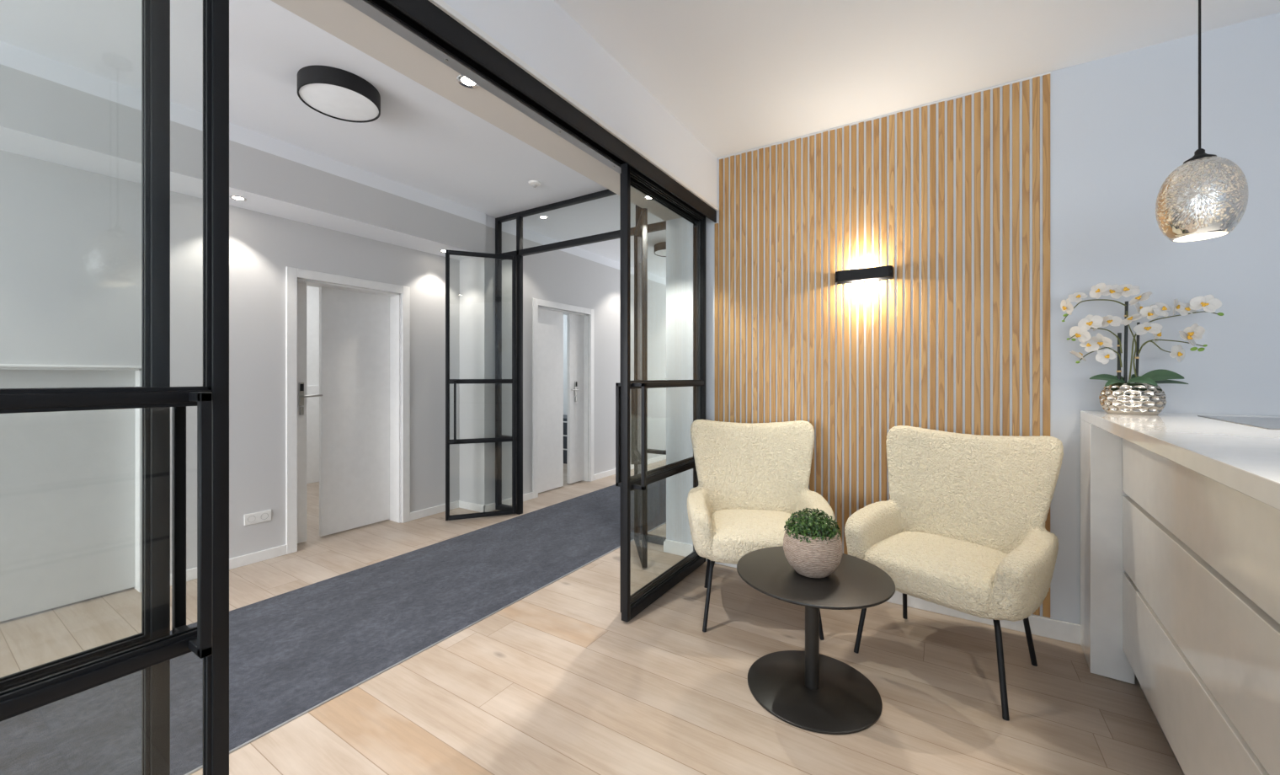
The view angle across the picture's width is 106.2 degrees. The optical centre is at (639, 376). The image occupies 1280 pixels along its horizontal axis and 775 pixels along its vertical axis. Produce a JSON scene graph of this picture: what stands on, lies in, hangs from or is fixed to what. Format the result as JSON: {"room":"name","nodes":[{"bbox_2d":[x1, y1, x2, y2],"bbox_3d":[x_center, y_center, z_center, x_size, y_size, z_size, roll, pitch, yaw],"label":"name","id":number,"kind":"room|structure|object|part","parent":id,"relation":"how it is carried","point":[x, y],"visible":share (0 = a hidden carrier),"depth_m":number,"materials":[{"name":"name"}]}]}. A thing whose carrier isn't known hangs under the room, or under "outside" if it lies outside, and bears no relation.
{"room":"lobby","nodes":[
{"label":"lobby","id":0,"kind":"room"},
{"bbox_2d":[0,149,459,573],"bbox_3d":[-3.561,0.070,2.021,0.220,2.400,6.420,0,0,32],"label":"wall","id":1,"kind":"structure","parent":0,"point":[71,237],"depth_m":3.06,"materials":[{"name":"grey paint"}]},
{"bbox_2d":[0,363,141,621],"bbox_3d":[-3.297,0.604,2.425,0.236,1.332,1.165,0,0,32],"label":"door","id":2,"kind":"structure","parent":1,"relation":"in","point":[71,481],"depth_m":2.65,"materials":[{"name":"white paint"}]},
{"bbox_2d":[244,509,271,525],"bbox_3d":[-2.619,0.966,3.296,0.013,0.074,0.152,0,0,32],"label":"wall socket","id":3,"kind":"object","parent":1,"relation":"attached to","point":[257,517],"visible":1,"depth_m":3.29,"materials":[{"name":"white plastic"}]},
{"bbox_2d":[170,500,458,585],"bbox_3d":[-3.462,1.235,1.958,0.014,0.070,6.420,0,0,32],"label":"baseboard","id":4,"kind":"structure","parent":1,"relation":"attached to","point":[191,573],"depth_m":3.33,"materials":[{"name":"white paint"}]},
{"bbox_2d":[285,266,410,554],"bbox_3d":[-2.371,0.242,3.894,0.236,2.056,0.941,0,0,32],"label":"door","id":5,"kind":"structure","parent":1,"relation":"in","point":[359,395],"depth_m":3.94,"materials":[{"name":"white paint"}]},
{"bbox_3d":[-2.559,0.168,3.638,0.020,0.245,0.034,0,0,32],"label":"handle","id":6,"kind":"part","parent":5,"relation":"part of","materials":[{"name":"metal"}]},
{"bbox_3d":[-2.508,0.148,3.674,0.048,0.022,0.134,0,0,32],"label":"lever","id":7,"kind":"part","parent":5,"relation":"part of","materials":[{"name":"metal"}]},
{"bbox_2d":[306,285,567,415],"bbox_3d":[-2.567,-0.122,5.697,2.780,2.785,5.100,0,0,32],"label":"wall","id":8,"kind":"structure","parent":0,"point":[312,293],"depth_m":5.79,"materials":[{"name":"white paint"}]},
{"bbox_2d":[229,195,246,201],"bbox_3d":[-2.547,-1.129,3.048,0.086,0.005,0.086,0,0,32],"label":"recessed light","id":9,"kind":"object","parent":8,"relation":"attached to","point":[233,197],"visible":1,"depth_m":3.05,"materials":[{"name":"silver metal"}]},
{"bbox_2d":[0,40,485,260],"bbox_3d":[-3.400,-1.323,1.919,0.600,0.385,6.420,0,0,32],"label":"beam","id":10,"kind":"structure","parent":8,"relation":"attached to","point":[51,110],"depth_m":2.87,"materials":[{"name":"grey paint"}]},
{"bbox_2d":[306,385,319,483],"bbox_3d":[-4.281,0.690,5.182,0.030,1.160,2.200,0,0,32],"label":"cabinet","id":11,"kind":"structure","parent":8,"relation":"attached to","point":[312,402],"depth_m":5.75,"materials":[{"name":"white paint"}]},
{"bbox_2d":[459,258,469,501],"bbox_3d":[-1.734,-0.122,4.769,0.380,2.785,0.180,0,0,32],"label":"wall","id":12,"kind":"structure","parent":0,"point":[464,264],"depth_m":4.63,"materials":[{"name":"grey paint"}]},
{"bbox_2d":[458,500,485,511],"bbox_3d":[-1.602,1.235,4.572,0.374,0.070,0.014,0,0,32],"label":"baseboard","id":13,"kind":"structure","parent":12,"relation":"attached to","point":[468,505],"depth_m":4.56,"materials":[{"name":"white paint"}]},
{"bbox_2d":[469,214,666,505],"bbox_3d":[-0.155,-0.122,6.729,0.200,2.785,5.180,0,0,32],"label":"wall","id":14,"kind":"structure","parent":0,"point":[577,276],"depth_m":5.09,"materials":[{"name":"grey paint"}]},
{"bbox_2d":[532,298,593,498],"bbox_3d":[-0.925,0.226,5.492,0.216,2.088,1.031,0,0,32],"label":"door","id":15,"kind":"structure","parent":14,"relation":"in","point":[547,323],"depth_m":5.48,"materials":[{"name":"white paint"}]},
{"bbox_3d":[-0.759,0.177,5.715,0.020,0.245,0.034,0,0,32],"label":"handle","id":16,"kind":"part","parent":15,"relation":"part of","materials":[{"name":"metal"}]},
{"bbox_2d":[483,454,666,511],"bbox_3d":[-0.068,1.235,6.667,0.014,0.070,5.194,0,0,32],"label":"baseboard","id":17,"kind":"structure","parent":14,"relation":"attached to","point":[489,507],"depth_m":5.90,"materials":[{"name":"white paint"}]},
{"bbox_2d":[0,458,1183,774],"bbox_3d":[-0.550,1.330,3.066,10.200,0.120,11.800,0,0,32],"label":"floor","id":18,"kind":"structure","parent":0,"point":[554,681],"depth_m":1.96,"materials":[{"name":"brown wood"}]},
{"bbox_2d":[0,0,170,774],"bbox_3d":[-1.295,0.087,0.664,0.040,2.361,0.942,0,0,32],"label":"fixed glass panel","id":19,"kind":"object","parent":18,"relation":"on","point":[155,13],"visible":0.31,"depth_m":1.03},
{"bbox_2d":[0,478,666,774],"bbox_3d":[-0.958,1.268,3.441,1.228,0.005,11.400,0,0,32],"label":"carpet runner","id":20,"kind":"object","parent":18,"relation":"on","point":[291,653],"visible":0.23,"depth_m":2.36,"materials":[{"name":"grey carpet"}]},
{"bbox_2d":[563,414,567,463],"bbox_3d":[-0.930,0.940,7.197,1.250,0.660,0.515,0,0,32],"label":"base cabinet","id":21,"kind":"object","parent":18,"relation":"on","point":[565,417],"visible":0.12,"depth_m":6.99,"materials":[{"name":"stone"}]},
{"bbox_3d":[-1.063,0.760,6.986,1.230,0.180,0.015,0,0,32],"label":"drawer","id":22,"kind":"part","parent":21,"relation":"part of","materials":[{"name":"stone"}]},
{"bbox_3d":[-1.063,0.960,6.986,1.230,0.180,0.015,0,0,32],"label":"drawer","id":23,"kind":"part","parent":21,"relation":"part of","materials":[{"name":"stone"}]},
{"bbox_3d":[-1.063,1.155,6.986,1.230,0.170,0.015,0,0,32],"label":"drawer","id":24,"kind":"part","parent":21,"relation":"part of","materials":[{"name":"stone"}]},
{"bbox_2d":[495,189,666,544],"bbox_3d":[-0.559,-0.121,4.100,1.920,2.783,0.050,0,0,32],"label":"glass door frame","id":25,"kind":"structure","parent":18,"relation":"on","point":[520,252],"depth_m":4.43,"materials":[{"name":"black metal"}]},
{"bbox_2d":[445,249,516,520],"bbox_3d":[-1.405,0.075,4.272,0.600,2.361,0.104,0,0,-21],"label":"door","id":26,"kind":"structure","parent":25,"relation":"attached to","point":[448,381],"depth_m":4.24,"materials":[{"name":"black metal"}]},
{"bbox_3d":[-1.609,0.308,4.182,0.020,0.550,0.080,0,0,-21],"label":"pull handle","id":27,"kind":"part","parent":26,"relation":"part of","materials":[{"name":"black metal"}]},
{"bbox_2d":[630,208,647,567],"bbox_3d":[-0.034,0.075,3.431,0.104,2.361,0.560,0,0,-6],"label":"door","id":28,"kind":"structure","parent":18,"relation":"on","point":[642,224],"depth_m":3.19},
{"bbox_3d":[-0.020,0.308,3.201,0.080,0.550,0.020,0,0,-6],"label":"pull handle","id":29,"kind":"part","parent":28,"relation":"part of","materials":[{"name":"black metal"}]},
{"bbox_2d":[620,173,698,612],"bbox_3d":[0.155,0.087,2.964,0.040,2.361,0.920,0,0,32],"label":"fixed glass panel","id":30,"kind":"object","parent":18,"relation":"on","point":[635,184],"visible":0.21,"depth_m":3.10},
{"bbox_2d":[686,419,834,639],"bbox_3d":[0.639,0.769,2.668,0.757,1.008,0.729,0,0,7],"label":"armchair","id":31,"kind":"object","parent":18,"relation":"on","point":[752,477],"visible":0.7,"depth_m":2.80,"materials":[{"name":"beige fabric"}]},
{"bbox_3d":[0.412,1.097,2.825,0.026,0.351,0.171,0,0,-9],"label":"leg","id":32,"kind":"part","parent":31,"relation":"part of","materials":[{"name":"black metal"}]},
{"bbox_3d":[0.358,1.097,2.441,0.031,0.350,0.134,0,0,36],"label":"leg","id":33,"kind":"part","parent":31,"relation":"part of","materials":[{"name":"black metal"}]},
{"bbox_2d":[710,508,796,562],"bbox_3d":[0.625,0.831,2.557,0.530,0.181,0.498,0,0,7],"label":"seat cushion","id":34,"kind":"object","parent":31,"relation":"on","point":[735,533],"depth_m":2.39,"materials":[{"name":"beige fabric"}]},
{"bbox_3d":[0.855,1.097,2.378,0.030,0.350,0.134,0,0,-21],"label":"leg","id":35,"kind":"part","parent":31,"relation":"part of","materials":[{"name":"black metal"}]},
{"bbox_2d":[736,545,895,734],"bbox_3d":[0.700,1.032,1.958,0.600,0.475,0.600,0,0,32],"label":"side table","id":36,"kind":"object","parent":18,"relation":"on","point":[810,690],"visible":0.84,"depth_m":1.90,"materials":[{"name":"black paint"}]},
{"bbox_2d":[783,507,842,577],"bbox_3d":[0.699,0.666,1.953,0.228,0.257,0.228,0,0,32],"label":"boxwood","id":37,"kind":"object","parent":36,"relation":"on","point":[812,546],"visible":1,"depth_m":1.88,"materials":[{"name":"beige ceramic"}]},
{"bbox_3d":[0.700,1.264,1.958,0.512,0.012,0.512,0,0,32],"label":"plate","id":38,"kind":"part","parent":36,"relation":"part of","materials":[{"name":"black paint"}]},
{"bbox_2d":[844,425,1063,720],"bbox_3d":[1.414,0.769,2.197,0.729,1.008,0.757,0,0,-40],"label":"armchair","id":39,"kind":"object","parent":18,"relation":"on","point":[961,527],"visible":0.94,"depth_m":2.15,"materials":[{"name":"beige fabric"}]},
{"bbox_3d":[1.053,1.097,2.222,0.134,0.350,0.031,0,0,-11],"label":"leg","id":40,"kind":"part","parent":39,"relation":"part of","materials":[{"name":"black metal"}]},
{"bbox_3d":[1.355,1.097,2.467,0.026,0.351,0.171,0,0,34],"label":"leg","id":41,"kind":"part","parent":39,"relation":"part of","materials":[{"name":"black metal"}]},
{"bbox_2d":[863,531,1007,613],"bbox_3d":[1.327,0.831,2.125,0.498,0.181,0.530,0,0,-40],"label":"seat cushion","id":42,"kind":"object","parent":39,"relation":"on","point":[956,570],"depth_m":1.99,"materials":[{"name":"beige fabric"}]},
{"bbox_3d":[1.373,1.097,1.837,0.030,0.350,0.134,0,0,22],"label":"leg","id":43,"kind":"part","parent":39,"relation":"part of","materials":[{"name":"black metal"}]},
{"bbox_3d":[1.668,1.097,2.090,0.171,0.351,0.026,0,0,-24],"label":"leg","id":44,"kind":"part","parent":39,"relation":"part of","materials":[{"name":"black metal"}]},
{"bbox_2d":[1122,438,1279,774],"bbox_3d":[1.503,0.737,0.450,1.002,1.066,3.092,0,0,36],"label":"base cabinet","id":45,"kind":"object","parent":18,"relation":"on","point":[1201,555],"visible":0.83,"depth_m":1.26,"materials":[{"name":"white paint"}]},
{"bbox_2d":[1080,410,1279,683],"bbox_3d":[1.560,0.712,0.606,1.150,1.108,3.467,0,0,35],"label":"countertop","id":46,"kind":"structure","parent":45,"relation":"on","point":[1240,452],"depth_m":2.00,"materials":[{"name":"white stone"}]},
{"bbox_3d":[2.067,0.734,2.132,0.140,1.064,0.290,0,0,36],"label":"panel","id":47,"kind":"part","parent":46,"relation":"part of","materials":[{"name":"white stone"}]},
{"bbox_2d":[1060,282,1223,415],"bbox_3d":[2.107,-0.123,2.036,0.490,0.566,0.151,0,0,32],"label":"potted orchid","id":48,"kind":"object","parent":46,"relation":"on","point":[1144,397],"visible":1,"depth_m":2.03,"materials":[{"name":"white plant"}]},
{"bbox_3d":[1.908,-0.316,2.147,0.006,0.069,0.084,-8,28,11],"label":"flower","id":49,"kind":"part","parent":48,"relation":"part of","materials":[{"name":"white plant"}]},
{"bbox_3d":[1.947,-0.097,2.143,0.077,0.006,0.063,27,17,-28],"label":"flower","id":50,"kind":"part","parent":48,"relation":"part of","materials":[{"name":"white plant"}]},
{"bbox_3d":[1.929,-0.352,2.127,0.072,0.006,0.060,-34,36,-5],"label":"flower","id":51,"kind":"part","parent":48,"relation":"part of","materials":[{"name":"white plant"}]},
{"bbox_3d":[1.949,-0.192,2.126,0.007,0.073,0.088,-12,40,-13],"label":"flower","id":52,"kind":"part","parent":48,"relation":"part of","materials":[{"name":"white plant"}]},
{"bbox_3d":[1.973,-0.137,2.103,0.061,0.074,0.006,-27,-55,24],"label":"flower","id":53,"kind":"part","parent":48,"relation":"part of","materials":[{"name":"white plant"}]},
{"bbox_3d":[1.967,-0.239,2.100,0.007,0.072,0.087,14,-20,-25],"label":"flower","id":54,"kind":"part","parent":48,"relation":"part of","materials":[{"name":"white plant"}]},
{"bbox_3d":[1.994,-0.295,2.112,0.206,0.088,0.006,0,0,32],"label":"stem","id":55,"kind":"part","parent":48,"relation":"part of","materials":[{"name":"green plant"}]},
{"bbox_3d":[1.996,-0.158,2.111,0.176,0.115,0.006,0,0,32],"label":"stem","id":56,"kind":"part","parent":48,"relation":"part of","materials":[{"name":"green plant"}]},
{"bbox_3d":[1.995,-0.377,2.097,0.005,0.071,0.058,5,40,-19],"label":"flower","id":57,"kind":"part","parent":48,"relation":"part of","materials":[{"name":"white plant"}]},
{"bbox_3d":[2.005,-0.235,2.091,0.006,0.066,0.081,31,-14,12],"label":"flower","id":58,"kind":"part","parent":48,"relation":"part of","materials":[{"name":"white plant"}]},
{"bbox_3d":[2.012,-0.084,2.101,0.139,0.088,0.006,0,0,32],"label":"stem","id":59,"kind":"part","parent":48,"relation":"part of","materials":[{"name":"green plant"}]},
{"bbox_3d":[1.993,-0.156,2.078,0.006,0.069,0.084,-32,10,-4],"label":"flower","id":60,"kind":"part","parent":48,"relation":"part of","materials":[{"name":"white plant"}]},
{"bbox_3d":[2.002,-0.091,2.072,0.077,0.063,0.006,-35,-24,5],"label":"flower","id":61,"kind":"part","parent":48,"relation":"part of","materials":[{"name":"white plant"}]},
{"bbox_3d":[2.032,-0.241,2.082,0.080,0.066,0.006,-2,-34,43],"label":"flower","id":62,"kind":"part","parent":48,"relation":"part of","materials":[{"name":"white plant"}]},
{"bbox_3d":[2.044,-0.371,2.078,0.080,0.066,0.006,36,1,41],"label":"flower","id":63,"kind":"part","parent":48,"relation":"part of","materials":[{"name":"white plant"}]},
{"bbox_3d":[2.067,-0.367,2.033,0.072,0.007,0.088,-23,33,18],"label":"flower","id":64,"kind":"part","parent":48,"relation":"part of","materials":[{"name":"white plant"}]},
{"bbox_3d":[2.071,-0.243,2.030,0.072,0.006,0.060,-42,4,37],"label":"flower","id":65,"kind":"part","parent":48,"relation":"part of","materials":[{"name":"white plant"}]},
{"bbox_3d":[2.096,-0.125,2.048,0.038,0.310,0.006,0,0,32],"label":"stem","id":66,"kind":"part","parent":48,"relation":"part of","materials":[{"name":"green plant"}]},
{"bbox_3d":[2.102,0.094,2.055,0.204,0.132,0.124,0,0,32],"label":"pot","id":67,"kind":"part","parent":48,"relation":"part of","materials":[{"name":"silver metal"}]},
{"bbox_3d":[2.108,-0.295,2.034,0.069,0.057,0.005,1,-18,-27],"label":"flower","id":68,"kind":"part","parent":48,"relation":"part of","materials":[{"name":"white plant"}]},
{"bbox_3d":[2.100,-0.330,2.017,0.067,0.006,0.082,-46,-3,-24],"label":"flower","id":69,"kind":"part","parent":48,"relation":"part of","materials":[{"name":"white plant"}]},
{"bbox_3d":[2.121,-0.204,2.010,0.085,0.070,0.006,-4,-39,45],"label":"flower","id":70,"kind":"part","parent":48,"relation":"part of","materials":[{"name":"white plant"}]},
{"bbox_3d":[2.121,-0.270,1.998,0.075,0.062,0.006,19,30,6],"label":"flower","id":71,"kind":"part","parent":48,"relation":"part of","materials":[{"name":"white plant"}]},
{"bbox_3d":[2.159,-0.124,2.008,0.091,0.054,0.006,0,0,32],"label":"stem","id":72,"kind":"part","parent":48,"relation":"part of","materials":[{"name":"green plant"}]},
{"bbox_3d":[2.164,-0.183,2.009,0.068,0.082,0.006,-40,26,-11],"label":"flower","id":73,"kind":"part","parent":48,"relation":"part of","materials":[{"name":"white plant"}]},
{"bbox_3d":[2.144,-0.279,1.984,0.066,0.080,0.006,32,-23,24],"label":"flower","id":74,"kind":"part","parent":48,"relation":"part of","materials":[{"name":"white plant"}]},
{"bbox_3d":[2.191,-0.125,1.988,0.192,0.060,0.006,0,0,32],"label":"stem","id":75,"kind":"part","parent":48,"relation":"part of","materials":[{"name":"green plant"}]},
{"bbox_3d":[2.197,-0.117,1.984,0.262,0.293,0.006,0,0,32],"label":"stem","id":76,"kind":"part","parent":48,"relation":"part of","materials":[{"name":"green plant"}]},
{"bbox_3d":[2.190,-0.291,1.968,0.077,0.064,0.006,-48,28,-21],"label":"flower","id":77,"kind":"part","parent":48,"relation":"part of","materials":[{"name":"white plant"}]},
{"bbox_3d":[2.204,-0.100,1.970,0.082,0.067,0.006,26,-4,-11],"label":"flower","id":78,"kind":"part","parent":48,"relation":"part of","materials":[{"name":"white plant"}]},
{"bbox_3d":[2.227,-0.280,1.966,0.080,0.066,0.006,-10,-28,2],"label":"flower","id":79,"kind":"part","parent":48,"relation":"part of","materials":[{"name":"white plant"}]},
{"bbox_3d":[2.224,-0.157,1.954,0.064,0.078,0.006,-38,-13,-34],"label":"flower","id":80,"kind":"part","parent":48,"relation":"part of","materials":[{"name":"white plant"}]},
{"bbox_3d":[2.235,-0.181,1.941,0.006,0.069,0.084,9,1,2],"label":"flower","id":81,"kind":"part","parent":48,"relation":"part of","materials":[{"name":"white plant"}]},
{"bbox_3d":[2.259,-0.295,1.919,0.007,0.072,0.087,19,9,-39],"label":"flower","id":82,"kind":"part","parent":48,"relation":"part of","materials":[{"name":"white plant"}]},
{"bbox_2d":[1197,415,1279,429],"bbox_3d":[2.325,0.159,1.538,0.622,0.002,0.636,0,0,32],"label":"cooktop","id":83,"kind":"object","parent":46,"relation":"in","point":[1253,422],"depth_m":1.71,"materials":[{"name":"glass"}]},
{"bbox_3d":[1.112,0.972,0.744,0.024,0.321,3.072,0,0,36],"label":"drawer","id":84,"kind":"part","parent":45,"relation":"part of","materials":[{"name":"white paint"}]},
{"bbox_3d":[1.112,0.343,0.744,0.024,0.266,3.072,0,0,36],"label":"drawer","id":85,"kind":"part","parent":45,"relation":"part of","materials":[{"name":"white paint"}]},
{"bbox_2d":[0,0,1279,277],"bbox_3d":[-0.539,-1.585,3.177,10.100,0.200,11.600,0,0,32],"label":"ceiling","id":86,"kind":"structure","parent":0,"point":[739,76],"depth_m":2.30,"materials":[{"name":"white paint"}]},
{"bbox_2d":[297,64,380,122],"bbox_3d":[-1.574,-1.472,2.525,0.372,0.085,0.372,0,0,32],"label":"ceiling lamp","id":87,"kind":"object","parent":86,"relation":"attached to","point":[338,93],"visible":1,"depth_m":2.46,"materials":[{"name":"black paint"}]},
{"bbox_2d":[298,83,378,120],"bbox_3d":[-1.574,-1.445,2.525,0.357,0.020,0.357,0,0,32],"label":"diffuser","id":88,"kind":"object","parent":87,"relation":"attached to","point":[338,101],"depth_m":2.50,"materials":[{"name":"white plastic"}]},
{"bbox_2d":[528,180,540,187],"bbox_3d":[-0.823,-1.497,3.758,0.096,0.036,0.096,0,0,32],"label":"smoke detector","id":89,"kind":"object","parent":86,"relation":"attached to","point":[535,184],"visible":1,"depth_m":3.73,"materials":[{"name":"white plastic"}]},
{"bbox_2d":[538,215,548,218],"bbox_3d":[-0.917,-1.514,4.574,0.086,0.005,0.086,0,0,32],"label":"recessed light","id":90,"kind":"object","parent":86,"relation":"in","point":[540,216],"visible":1,"depth_m":4.56,"materials":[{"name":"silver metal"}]},
{"bbox_2d":[654,241,666,256],"bbox_3d":[0.348,-1.472,5.573,0.372,0.085,0.372,0,0,32],"label":"ceiling lamp","id":91,"kind":"object","parent":86,"relation":"attached to","point":[659,248],"visible":0.48,"depth_m":5.48,"materials":[{"name":"black metal"}]},
{"bbox_2d":[655,249,666,255],"bbox_3d":[0.348,-1.445,5.573,0.357,0.020,0.357,0,0,32],"label":"diffuser","id":92,"kind":"object","parent":91,"relation":"attached to","point":[658,252],"depth_m":5.56,"materials":[{"name":"white plastic"}]},
{"bbox_2d":[1155,0,1248,242],"bbox_3d":[1.746,-0.960,1.500,0.189,1.048,0.189,0,0,32],"label":"pendant lamp","id":93,"kind":"object","parent":86,"relation":"hanging from","point":[1205,197],"visible":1,"depth_m":1.45,"materials":[{"name":"silver glass"}]},
{"bbox_3d":[1.746,-1.088,1.500,0.006,0.764,0.006,0,0,32],"label":"cord","id":94,"kind":"part","parent":93,"relation":"part of","materials":[{"name":"black paint"}]},
{"bbox_3d":[1.746,-0.557,1.500,0.189,0.242,0.189,0,0,32],"label":"lamp shade","id":95,"kind":"part","parent":93,"relation":"part of","materials":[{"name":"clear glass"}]},
{"bbox_2d":[643,195,652,200],"bbox_3d":[0.063,-1.129,3.029,0.086,0.005,0.086,0,0,32],"label":"recessed light","id":96,"kind":"object","parent":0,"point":[646,197],"visible":0.41,"depth_m":3.04,"materials":[{"name":"silver metal"}]},
{"bbox_2d":[666,12,1279,623],"bbox_3d":[2.182,-0.122,2.336,4.600,2.785,0.180,0,0,32],"label":"wall","id":97,"kind":"structure","parent":0,"point":[1121,124],"depth_m":2.27,"materials":[{"name":"grey paint"}]},
{"bbox_2d":[456,74,479,88],"bbox_3d":[-0.655,-1.129,1.839,0.086,0.005,0.086,0,0,32],"label":"recessed light","id":98,"kind":"object","parent":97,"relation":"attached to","point":[462,80],"visible":0.61,"depth_m":1.84,"materials":[{"name":"silver metal"}]},
{"bbox_2d":[270,0,717,220],"bbox_3d":[-1.366,-1.347,0.655,0.410,0.435,6.450,0,0,32],"label":"beam","id":99,"kind":"structure","parent":97,"relation":"attached to","point":[540,33],"depth_m":2.00,"materials":[{"name":"white paint"}]},
{"bbox_2d":[342,0,716,222],"bbox_3d":[-1.219,-1.088,0.677,0.176,0.082,6.245,0,0,32],"label":"door track","id":100,"kind":"object","parent":97,"relation":"attached to","point":[420,23],"visible":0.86,"depth_m":1.77,"materials":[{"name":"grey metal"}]},
{"bbox_2d":[0,0,229,774],"bbox_3d":[-1.202,0.082,0.690,0.180,2.353,0.965,0,0,32],"label":"door","id":101,"kind":"structure","parent":100,"relation":"hanging from","point":[209,640],"depth_m":1.06,"materials":[{"name":"black metal"}]},
{"bbox_3d":[-1.019,0.308,1.074,0.080,0.550,0.020,0,0,32],"label":"pull handle","id":102,"kind":"part","parent":101,"relation":"part of","materials":[{"name":"black metal"}]},
{"bbox_3d":[-0.935,0.308,1.021,0.080,0.550,0.020,0,0,32],"label":"pull handle","id":103,"kind":"part","parent":101,"relation":"part of","materials":[{"name":"black metal"}]},
{"bbox_3d":[-1.272,-1.112,0.710,0.050,0.034,6.245,0,0,32],"label":"guide rail","id":104,"kind":"part","parent":100,"relation":"part of","materials":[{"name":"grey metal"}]},
{"bbox_2d":[615,162,705,622],"bbox_3d":[0.176,0.082,2.877,0.180,2.353,0.965,0,0,32],"label":"door","id":105,"kind":"structure","parent":100,"relation":"hanging from","point":[629,610],"depth_m":2.50,"materials":[{"name":"black metal"}]},
{"bbox_3d":[-0.091,0.308,2.546,0.080,0.550,0.020,0,0,32],"label":"pull handle","id":106,"kind":"part","parent":105,"relation":"part of","materials":[{"name":"black metal"}]},
{"bbox_3d":[-0.007,0.308,2.493,0.080,0.550,0.020,0,0,32],"label":"pull handle","id":107,"kind":"part","parent":105,"relation":"part of","materials":[{"name":"black metal"}]},
{"bbox_2d":[428,0,718,211],"bbox_3d":[-1.196,-1.137,0.547,0.023,0.022,6.450,0,0,32],"label":"trim","id":108,"kind":"structure","parent":97,"relation":"attached to","point":[440,4],"depth_m":1.87,"materials":[{"name":"white paint"}]},
{"bbox_2d":[665,538,1080,644],"bbox_3d":[1.139,1.224,2.879,2.255,0.092,0.014,0,0,32],"label":"baseboard","id":109,"kind":"structure","parent":97,"relation":"attached to","point":[1041,626],"depth_m":2.45,"materials":[{"name":"white paint"}]},
{"bbox_2d":[714,71,1050,617],"bbox_3d":[1.255,-0.155,2.809,1.763,2.658,0.008,0,0,32],"label":"panel","id":110,"kind":"object","parent":97,"relation":"attached to","point":[1046,77],"visible":0.58,"depth_m":2.68,"materials":[{"name":"brown wood"}]},
{"bbox_2d":[835,265,893,283],"bbox_3d":[1.277,-0.580,2.747,0.300,0.062,0.075,0,0,32],"label":"wall lamp","id":111,"kind":"object","parent":110,"relation":"attached to","point":[886,272],"visible":1,"depth_m":2.72,"materials":[{"name":"black metal"}]}
]}

